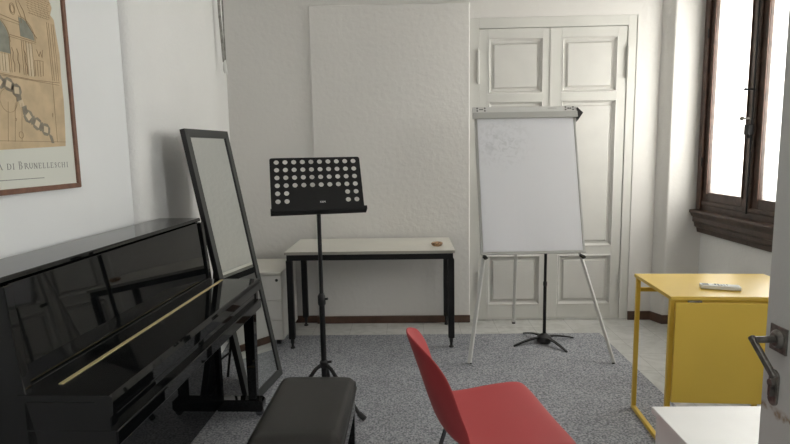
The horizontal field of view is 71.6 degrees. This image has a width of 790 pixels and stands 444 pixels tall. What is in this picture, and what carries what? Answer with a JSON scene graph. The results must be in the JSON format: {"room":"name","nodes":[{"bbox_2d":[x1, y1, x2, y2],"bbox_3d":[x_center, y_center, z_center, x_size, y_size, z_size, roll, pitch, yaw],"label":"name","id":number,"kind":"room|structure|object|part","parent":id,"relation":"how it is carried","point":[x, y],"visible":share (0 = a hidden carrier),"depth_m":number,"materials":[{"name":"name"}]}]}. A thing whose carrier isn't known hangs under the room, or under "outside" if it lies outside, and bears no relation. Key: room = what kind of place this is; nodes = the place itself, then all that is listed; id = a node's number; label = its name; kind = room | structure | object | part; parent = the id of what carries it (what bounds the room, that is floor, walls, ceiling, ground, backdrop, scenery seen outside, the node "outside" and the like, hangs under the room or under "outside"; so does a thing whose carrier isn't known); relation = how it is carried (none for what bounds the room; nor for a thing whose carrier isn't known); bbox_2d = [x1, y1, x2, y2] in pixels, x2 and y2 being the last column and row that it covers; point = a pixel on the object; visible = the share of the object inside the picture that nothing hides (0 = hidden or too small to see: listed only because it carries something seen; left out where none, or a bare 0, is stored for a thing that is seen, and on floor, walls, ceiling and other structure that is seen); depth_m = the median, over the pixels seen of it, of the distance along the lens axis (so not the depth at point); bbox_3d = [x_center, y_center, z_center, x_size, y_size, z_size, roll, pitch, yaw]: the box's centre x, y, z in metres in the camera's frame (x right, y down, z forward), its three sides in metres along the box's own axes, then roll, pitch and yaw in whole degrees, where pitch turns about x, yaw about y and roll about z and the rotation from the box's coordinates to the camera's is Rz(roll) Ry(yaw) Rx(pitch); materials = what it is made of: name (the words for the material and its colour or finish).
{"room":"music room","nodes":[
{"label":"music room","id":0,"kind":"room"},
{"bbox_2d":[0,0,133,258],"bbox_3d":[-1.582,-0.141,0.526,0.313,3.100,4.600,-1,7,2],"label":"wall","id":1,"kind":"structure","parent":0,"point":[32,221],"depth_m":2.47,"materials":[{"name":"white paint"}]},
{"bbox_2d":[0,0,81,195],"bbox_3d":[-1.386,-0.697,1.802,0.023,1.228,0.982,-1,7,2],"label":"framed poster","id":2,"kind":"object","parent":1,"relation":"attached to","point":[39,152],"visible":1,"depth_m":2.09,"materials":[{"name":"white paper"}]},
{"bbox_2d":[0,177,43,180],"bbox_3d":[-1.376,-0.129,1.796,0.001,0.003,0.688,-1,7,2],"label":"print","id":3,"kind":"object","parent":2,"relation":"attached to","point":[1,178],"depth_m":2.01,"materials":[{"name":"grey paper"}]},
{"bbox_2d":[117,0,229,353],"bbox_3d":[-1.477,-0.565,3.822,0.355,3.100,2.050,-1,7,2],"label":"wall","id":4,"kind":"structure","parent":0,"point":[174,77],"depth_m":3.18,"materials":[{"name":"white paint"}]},
{"bbox_2d":[217,0,227,74],"bbox_3d":[-1.292,-1.629,4.062,0.050,1.046,0.036,-1,7,2],"label":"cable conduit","id":5,"kind":"object","parent":4,"relation":"attached to","point":[222,33],"visible":1,"depth_m":4.09,"materials":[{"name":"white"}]},
{"bbox_2d":[223,0,662,315],"bbox_3d":[0.267,-0.702,4.653,3.800,3.100,0.280,-1,7,2],"label":"wall","id":6,"kind":"structure","parent":0,"point":[267,44],"depth_m":4.49,"materials":[{"name":"beige paint"}]},
{"bbox_2d":[295,315,469,323],"bbox_3d":[-0.346,0.834,4.702,1.970,0.062,0.045,-1,7,2],"label":"baseboard","id":7,"kind":"structure","parent":6,"relation":"attached to","point":[312,318],"depth_m":4.67,"materials":[{"name":"wood"}]},
{"bbox_2d":[308,2,469,315],"bbox_3d":[-0.024,-0.458,4.679,1.290,2.620,0.305,-1,7,2],"label":"wall panel","id":8,"kind":"object","parent":6,"relation":"attached to","point":[390,83],"visible":0.88,"depth_m":4.50,"materials":[{"name":"beige paint"}]},
{"bbox_2d":[470,14,637,320],"bbox_3d":[1.288,-0.408,4.583,1.332,2.500,0.142,-1,7,2],"label":"door","id":9,"kind":"structure","parent":6,"relation":"in","point":[510,57],"depth_m":4.49,"materials":[{"name":"grey paint"}]},
{"bbox_3d":[1.009,0.495,4.673,0.447,0.434,0.035,-1,7,2],"label":"panel","id":10,"kind":"part","parent":9,"relation":"part of","materials":[{"name":"paint"}]},
{"bbox_3d":[0.993,-0.388,4.559,0.447,1.213,0.035,-1,7,2],"label":"panel","id":11,"kind":"part","parent":9,"relation":"part of","materials":[{"name":"paint"}]},
{"bbox_3d":[0.978,-1.266,4.447,0.447,0.442,0.035,-1,7,2],"label":"panel","id":12,"kind":"part","parent":9,"relation":"part of","materials":[{"name":"paint"}]},
{"bbox_3d":[1.601,0.487,4.657,0.449,0.434,0.035,-1,7,2],"label":"panel","id":13,"kind":"part","parent":9,"relation":"part of","materials":[{"name":"paint"}]},
{"bbox_3d":[1.586,-0.397,4.543,0.449,1.213,0.035,-1,7,2],"label":"panel","id":14,"kind":"part","parent":9,"relation":"part of","materials":[{"name":"paint"}]},
{"bbox_3d":[1.571,-1.275,4.431,0.449,0.442,0.035,-1,7,2],"label":"panel","id":15,"kind":"part","parent":9,"relation":"part of","materials":[{"name":"paint"}]},
{"bbox_2d":[627,311,667,323],"bbox_3d":[2.223,0.800,4.572,0.528,0.075,0.111,2,8,22],"label":"baseboard","id":16,"kind":"structure","parent":6,"relation":"attached to","point":[644,315],"depth_m":4.63,"materials":[{"name":"brown wood"}]},
{"bbox_2d":[287,319,760,406],"bbox_3d":[0.565,1.283,1.714,4.800,0.100,6.900,-1,7,2],"label":"floor","id":17,"kind":"structure","parent":0,"point":[652,343],"depth_m":4.44,"materials":[{"name":"tile"}]},
{"bbox_2d":[191,333,676,443],"bbox_3d":[0.085,1.243,1.683,2.927,0.003,5.425,-1,7,2],"label":"carpet","id":18,"kind":"object","parent":17,"relation":"on","point":[588,395],"visible":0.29,"depth_m":3.48,"materials":[{"name":"grey carpet"}]},
{"bbox_2d":[0,218,265,443],"bbox_3d":[-1.040,0.618,2.325,0.548,1.104,1.473,-1,7,3],"label":"upright piano","id":19,"kind":"object","parent":18,"relation":"on","point":[117,336],"visible":1,"depth_m":1.97,"materials":[{"name":"black wood"}]},
{"bbox_3d":[-1.190,0.708,1.634,0.305,1.061,0.035,-1,7,3],"label":"panel","id":20,"kind":"part","parent":19,"relation":"part of","materials":[{"name":"black wood"}]},
{"bbox_3d":[-1.209,0.082,2.263,0.228,0.019,1.470,-1,7,3],"label":"lid","id":21,"kind":"part","parent":19,"relation":"part of","materials":[{"name":"black wood"}]},
{"bbox_3d":[-1.079,0.241,2.277,0.056,0.301,1.370,-1,7,3],"label":"panel","id":22,"kind":"part","parent":19,"relation":"part of","materials":[{"name":"black wood"}]},
{"bbox_3d":[-1.056,0.403,2.297,0.038,0.024,1.370,-1,7,3],"label":"rail","id":23,"kind":"part","parent":19,"relation":"part of","materials":[{"name":"black wood"}]},
{"bbox_3d":[-0.917,0.439,2.303,0.284,0.066,1.460,-1,7,3],"label":"key lid","id":24,"kind":"part","parent":19,"relation":"part of","materials":[{"name":"black wood"}]},
{"bbox_3d":[-1.030,0.830,2.351,0.025,0.536,1.370,-1,7,3],"label":"panel","id":25,"kind":"part","parent":19,"relation":"part of","materials":[{"name":"black wood"}]},
{"bbox_3d":[-1.126,0.529,3.026,0.305,1.061,0.035,-1,7,3],"label":"panel","id":26,"kind":"part","parent":19,"relation":"part of","materials":[{"name":"black wood"}]},
{"bbox_3d":[-0.788,0.726,3.013,0.060,0.505,0.056,-1,7,3],"label":"leg","id":27,"kind":"part","parent":19,"relation":"part of","materials":[{"name":"black wood"}]},
{"bbox_2d":[179,128,282,395],"bbox_3d":[-0.968,0.249,3.303,0.347,1.592,0.503,0,7,10],"label":"leaning mirror","id":28,"kind":"object","parent":18,"relation":"on","point":[208,153],"visible":0.78,"depth_m":3.27,"materials":[{"name":"grey mirror"}]},
{"bbox_3d":[-1.113,-0.516,3.228,0.037,0.050,0.502,0,7,10],"label":"frame","id":29,"kind":"part","parent":28,"relation":"part of","materials":[{"name":"grey wood"}]},
{"bbox_3d":[-0.996,0.279,3.078,0.325,1.591,0.046,0,7,10],"label":"frame","id":30,"kind":"part","parent":28,"relation":"part of","materials":[{"name":"grey"}]},
{"bbox_3d":[-0.919,0.220,3.525,0.325,1.591,0.046,0,7,10],"label":"frame","id":31,"kind":"part","parent":28,"relation":"part of","materials":[{"name":"grey"}]},
{"bbox_3d":[-0.802,1.015,3.375,0.037,0.050,0.502,0,7,10],"label":"frame","id":32,"kind":"part","parent":28,"relation":"part of","materials":[{"name":"grey"}]},
{"bbox_2d":[257,259,297,343],"bbox_3d":[-1.048,0.626,4.380,0.426,0.574,0.533,-1,7,2],"label":"base cabinet","id":33,"kind":"object","parent":18,"relation":"on","point":[272,271],"visible":0.38,"depth_m":4.13,"materials":[{"name":"white metal"}]},
{"bbox_3d":[-1.057,0.493,4.108,0.416,0.186,0.018,-1,7,2],"label":"drawer","id":34,"kind":"part","parent":33,"relation":"part of","materials":[{"name":"white metal"}]},
{"bbox_3d":[-1.054,0.665,4.130,0.416,0.153,0.018,-1,7,2],"label":"drawer","id":35,"kind":"part","parent":33,"relation":"part of","materials":[{"name":"white metal"}]},
{"bbox_3d":[-1.051,0.819,4.150,0.416,0.149,0.018,-1,7,2],"label":"drawer","id":36,"kind":"part","parent":33,"relation":"part of","materials":[{"name":"white metal"}]},
{"bbox_2d":[247,377,356,443],"bbox_3d":[-0.340,0.942,2.156,0.338,0.490,0.577,-1,7,2],"label":"piano bench","id":37,"kind":"object","parent":18,"relation":"on","point":[302,410],"visible":1,"depth_m":2.06,"materials":[{"name":"black leather"}]},
{"bbox_3d":[-0.193,0.987,2.420,0.040,0.328,0.040,-1,7,2],"label":"leg","id":38,"kind":"part","parent":37,"relation":"part of","materials":[{"name":"black"}]},
{"bbox_2d":[269,157,366,420],"bbox_3d":[-0.402,0.353,3.083,0.533,1.422,0.467,-1,7,2],"label":"music stand","id":39,"kind":"object","parent":18,"relation":"on","point":[317,200],"visible":0.98,"depth_m":2.97,"materials":[{"name":"black metal"}]},
{"bbox_3d":[-0.518,0.936,3.034,0.247,0.262,0.021,-5,8,-30],"label":"leg","id":40,"kind":"part","parent":39,"relation":"part of","materials":[{"name":"black metal"}]},
{"bbox_2d":[270,205,366,215],"bbox_3d":[-0.397,-0.059,2.881,0.502,0.043,0.052,-3,7,-12],"label":"tray","id":41,"kind":"object","parent":39,"relation":"on","point":[276,210],"depth_m":2.88,"materials":[{"name":"black metal"}]},
{"bbox_3d":[-0.282,0.933,3.028,0.214,0.262,0.143,-1,7,2],"label":"leg","id":42,"kind":"part","parent":39,"relation":"part of","materials":[{"name":"black metal"}]},
{"bbox_2d":[284,237,454,348],"bbox_3d":[-0.173,0.538,4.318,1.242,0.735,0.608,-1,7,2],"label":"table","id":43,"kind":"object","parent":18,"relation":"on","point":[304,250],"visible":1,"depth_m":4.05,"materials":[{"name":"white laminate"}]},
{"bbox_3d":[-0.772,0.577,4.064,0.046,0.599,0.044,-1,7,2],"label":"leg","id":44,"kind":"part","parent":43,"relation":"part of","materials":[{"name":"black metal"}]},
{"bbox_3d":[-0.758,0.508,4.600,0.046,0.599,0.044,-1,7,2],"label":"leg","id":45,"kind":"part","parent":43,"relation":"part of","materials":[{"name":"black metal"}]},
{"bbox_2d":[431,241,442,245],"bbox_3d":[0.318,0.167,4.148,0.088,0.028,0.088,-1,7,2],"label":"ashtray","id":46,"kind":"object","parent":43,"relation":"on","point":[436,243],"visible":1,"depth_m":4.12,"materials":[{"name":"brown ceramic"}]},
{"bbox_3d":[0.427,0.492,4.568,0.046,0.599,0.044,-1,7,2],"label":"leg","id":47,"kind":"part","parent":43,"relation":"part of","materials":[{"name":"black metal"}]},
{"bbox_3d":[0.413,0.561,4.032,0.046,0.599,0.044,-1,7,2],"label":"leg","id":48,"kind":"part","parent":43,"relation":"part of","materials":[{"name":"black metal"}]},
{"bbox_2d":[406,327,575,443],"bbox_3d":[0.338,0.785,2.135,0.580,0.775,0.540,-2,7,-7],"label":"shell chair","id":49,"kind":"object","parent":18,"relation":"on","point":[504,412],"visible":1,"depth_m":2.07,"materials":[{"name":"red plastic"}]},
{"bbox_3d":[0.203,0.964,2.321,0.162,0.378,0.029,3,8,27],"label":"leg","id":50,"kind":"part","parent":49,"relation":"part of","materials":[{"name":"silver metal"}]},
{"bbox_2d":[467,106,615,363],"bbox_3d":[0.989,0.050,4.037,1.002,1.740,0.962,-1,7,2],"label":"easel","id":51,"kind":"object","parent":18,"relation":"on","point":[529,187],"visible":1,"depth_m":3.67,"materials":[{"name":"white metal"}]},
{"bbox_3d":[0.624,0.167,3.775,0.026,1.576,0.390,6,10,44],"label":"leg","id":52,"kind":"part","parent":51,"relation":"part of","materials":[{"name":"grey metal"}]},
{"bbox_3d":[0.939,0.103,4.236,0.024,1.579,0.582,0,7,9],"label":"leg","id":53,"kind":"part","parent":51,"relation":"part of","materials":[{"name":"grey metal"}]},
{"bbox_3d":[0.884,-0.766,3.748,0.712,0.044,0.034,-1,7,-1],"label":"rail","id":54,"kind":"part","parent":51,"relation":"part of","materials":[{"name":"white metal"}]},
{"bbox_3d":[0.885,-0.728,3.731,0.716,0.045,0.033,-1,7,-1],"label":"clamp rail","id":55,"kind":"part","parent":51,"relation":"part of","materials":[{"name":"grey metal"}]},
{"bbox_3d":[0.898,-0.250,3.676,0.690,0.902,0.287,-1,7,-1],"label":"board frame","id":56,"kind":"part","parent":51,"relation":"part of","materials":[{"name":"grey metal"}]},
{"bbox_3d":[1.251,0.159,3.752,0.542,1.577,0.026,4,9,34],"label":"leg","id":57,"kind":"part","parent":51,"relation":"part of","materials":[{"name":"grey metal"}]},
{"bbox_2d":[513,254,573,352],"bbox_3d":[1.117,0.390,4.074,0.405,1.047,0.340,2,8,21],"label":"microphone stand","id":58,"kind":"object","parent":18,"relation":"on","point":[544,338],"visible":0.88,"depth_m":4.08,"materials":[{"name":"black metal"}]},
{"bbox_2d":[631,274,769,438],"bbox_3d":[1.627,0.690,2.769,0.670,0.765,0.496,0,7,5],"label":"desk","id":59,"kind":"object","parent":18,"relation":"on","point":[711,357],"visible":0.85,"depth_m":2.53,"materials":[{"name":"yellow paint"}]},
{"bbox_3d":[1.327,0.661,3.018,0.022,0.725,0.022,0,7,5],"label":"leg","id":60,"kind":"part","parent":59,"relation":"part of","materials":[{"name":"yellow paint"}]},
{"bbox_3d":[1.316,1.060,2.851,0.022,0.022,0.456,0,7,5],"label":"floor rail","id":61,"kind":"part","parent":59,"relation":"part of","materials":[{"name":"yellow metal"}]},
{"bbox_3d":[1.641,0.363,2.953,0.618,0.022,0.022,0,7,5],"label":"rail","id":62,"kind":"part","parent":59,"relation":"part of","materials":[{"name":"yellow paint"}]},
{"bbox_3d":[1.291,0.717,2.589,0.022,0.725,0.022,0,7,5],"label":"leg","id":63,"kind":"part","parent":59,"relation":"part of","materials":[{"name":"yellow paint"}]},
{"bbox_2d":[699,283,741,290],"bbox_3d":[1.562,0.311,2.634,0.171,0.020,0.048,2,8,21],"label":"remote control","id":64,"kind":"object","parent":59,"relation":"on","point":[701,285],"visible":1,"depth_m":2.62,"materials":[{"name":"white plastic"}]},
{"bbox_3d":[1.604,0.370,2.519,0.618,0.026,0.020,0,7,5],"label":"rail","id":65,"kind":"part","parent":59,"relation":"part of","materials":[{"name":"yellow paint"}]},
{"bbox_2d":[651,406,760,443],"bbox_3d":[1.163,0.930,1.624,0.630,0.597,0.442,-1,7,2],"label":"shelf unit","id":66,"kind":"object","parent":18,"relation":"on","point":[682,424],"visible":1,"depth_m":1.70,"materials":[{"name":"white wood"}]},
{"bbox_3d":[0.869,0.945,1.632,0.018,0.575,0.420,-1,7,2],"label":"panel","id":67,"kind":"part","parent":66,"relation":"part of","materials":[{"name":"white wood"}]},
{"bbox_2d":[650,0,705,314],"bbox_3d":[2.452,-0.725,4.534,0.625,3.100,0.400,-1,7,2],"label":"wall pier","id":68,"kind":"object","parent":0,"point":[676,239],"visible":0.26,"depth_m":4.37,"materials":[{"name":"beige paint"}]},
{"bbox_2d":[698,0,771,275],"bbox_3d":[2.530,-0.303,1.233,0.300,3.100,6.250,-1,7,2],"label":"wall","id":69,"kind":"structure","parent":0,"point":[717,255],"depth_m":4.23,"materials":[{"name":"white paint"}]},
{"bbox_2d":[689,0,777,251],"bbox_3d":[2.398,-0.851,3.604,0.178,2.071,1.405,-1,7,2],"label":"window","id":70,"kind":"structure","parent":69,"relation":"in","point":[747,219],"depth_m":3.73,"materials":[{"name":"brown wood"}]},
{"bbox_3d":[2.406,-0.119,4.026,0.018,0.030,0.557,-1,7,2],"label":"drip rail","id":71,"kind":"part","parent":70,"relation":"part of","materials":[{"name":"brown wood"}]},
{"bbox_3d":[2.421,-0.970,3.916,0.045,1.745,0.597,-1,7,2],"label":"sash","id":72,"kind":"part","parent":70,"relation":"part of","materials":[{"name":"brown wood"}]},
{"bbox_3d":[2.401,0.078,3.724,0.104,0.199,1.405,-1,7,2],"label":"sill","id":73,"kind":"part","parent":70,"relation":"part of","materials":[{"name":"brown wood"}]},
{"bbox_3d":[2.345,-0.693,3.663,0.073,0.031,0.031,6,10,42],"label":"turn handle","id":74,"kind":"part","parent":70,"relation":"part of","materials":[{"name":"metal"}]},
{"bbox_3d":[2.366,-0.912,3.608,0.011,1.730,0.011,-4,8,-21],"label":"bolt rod","id":75,"kind":"part","parent":70,"relation":"part of","materials":[{"name":"black"}]},
{"bbox_3d":[2.390,-0.042,3.426,0.018,0.030,0.557,-1,7,2],"label":"drip rail","id":76,"kind":"part","parent":70,"relation":"part of","materials":[{"name":"brown wood"}]},
{"bbox_3d":[2.406,-0.893,3.316,0.045,1.745,0.597,-1,7,2],"label":"sash","id":77,"kind":"part","parent":70,"relation":"part of","materials":[{"name":"brown wood"}]},
{"bbox_3d":[0.836,-0.150,0.267,0.090,3.100,0.110,-1,7,2],"label":"trim","id":78,"kind":"structure","parent":0,"visible":0},
{"bbox_2d":[748,5,789,443],"bbox_3d":[0.761,0.298,0.760,0.097,2.070,0.790,-1,7,2],"label":"door","id":79,"kind":"structure","parent":78,"relation":"attached to","point":[774,428],"depth_m":1.10,"materials":[{"name":"paint"}]},
{"bbox_3d":[0.733,0.268,1.093,0.010,0.071,0.067,-3,7,-12],"label":"handle","id":80,"kind":"part","parent":79,"relation":"part of","materials":[{"name":"metal"}]},
{"bbox_3d":[0.775,0.339,1.122,0.005,0.076,0.028,-1,7,2],"label":"keyhole plate","id":81,"kind":"part","parent":79,"relation":"part of","materials":[{"name":"metal"}]},
{"bbox_3d":[0.770,0.236,1.105,0.012,0.054,0.050,-1,7,2],"label":"handle plate","id":82,"kind":"part","parent":79,"relation":"part of","materials":[{"name":"metal"}]}
]}

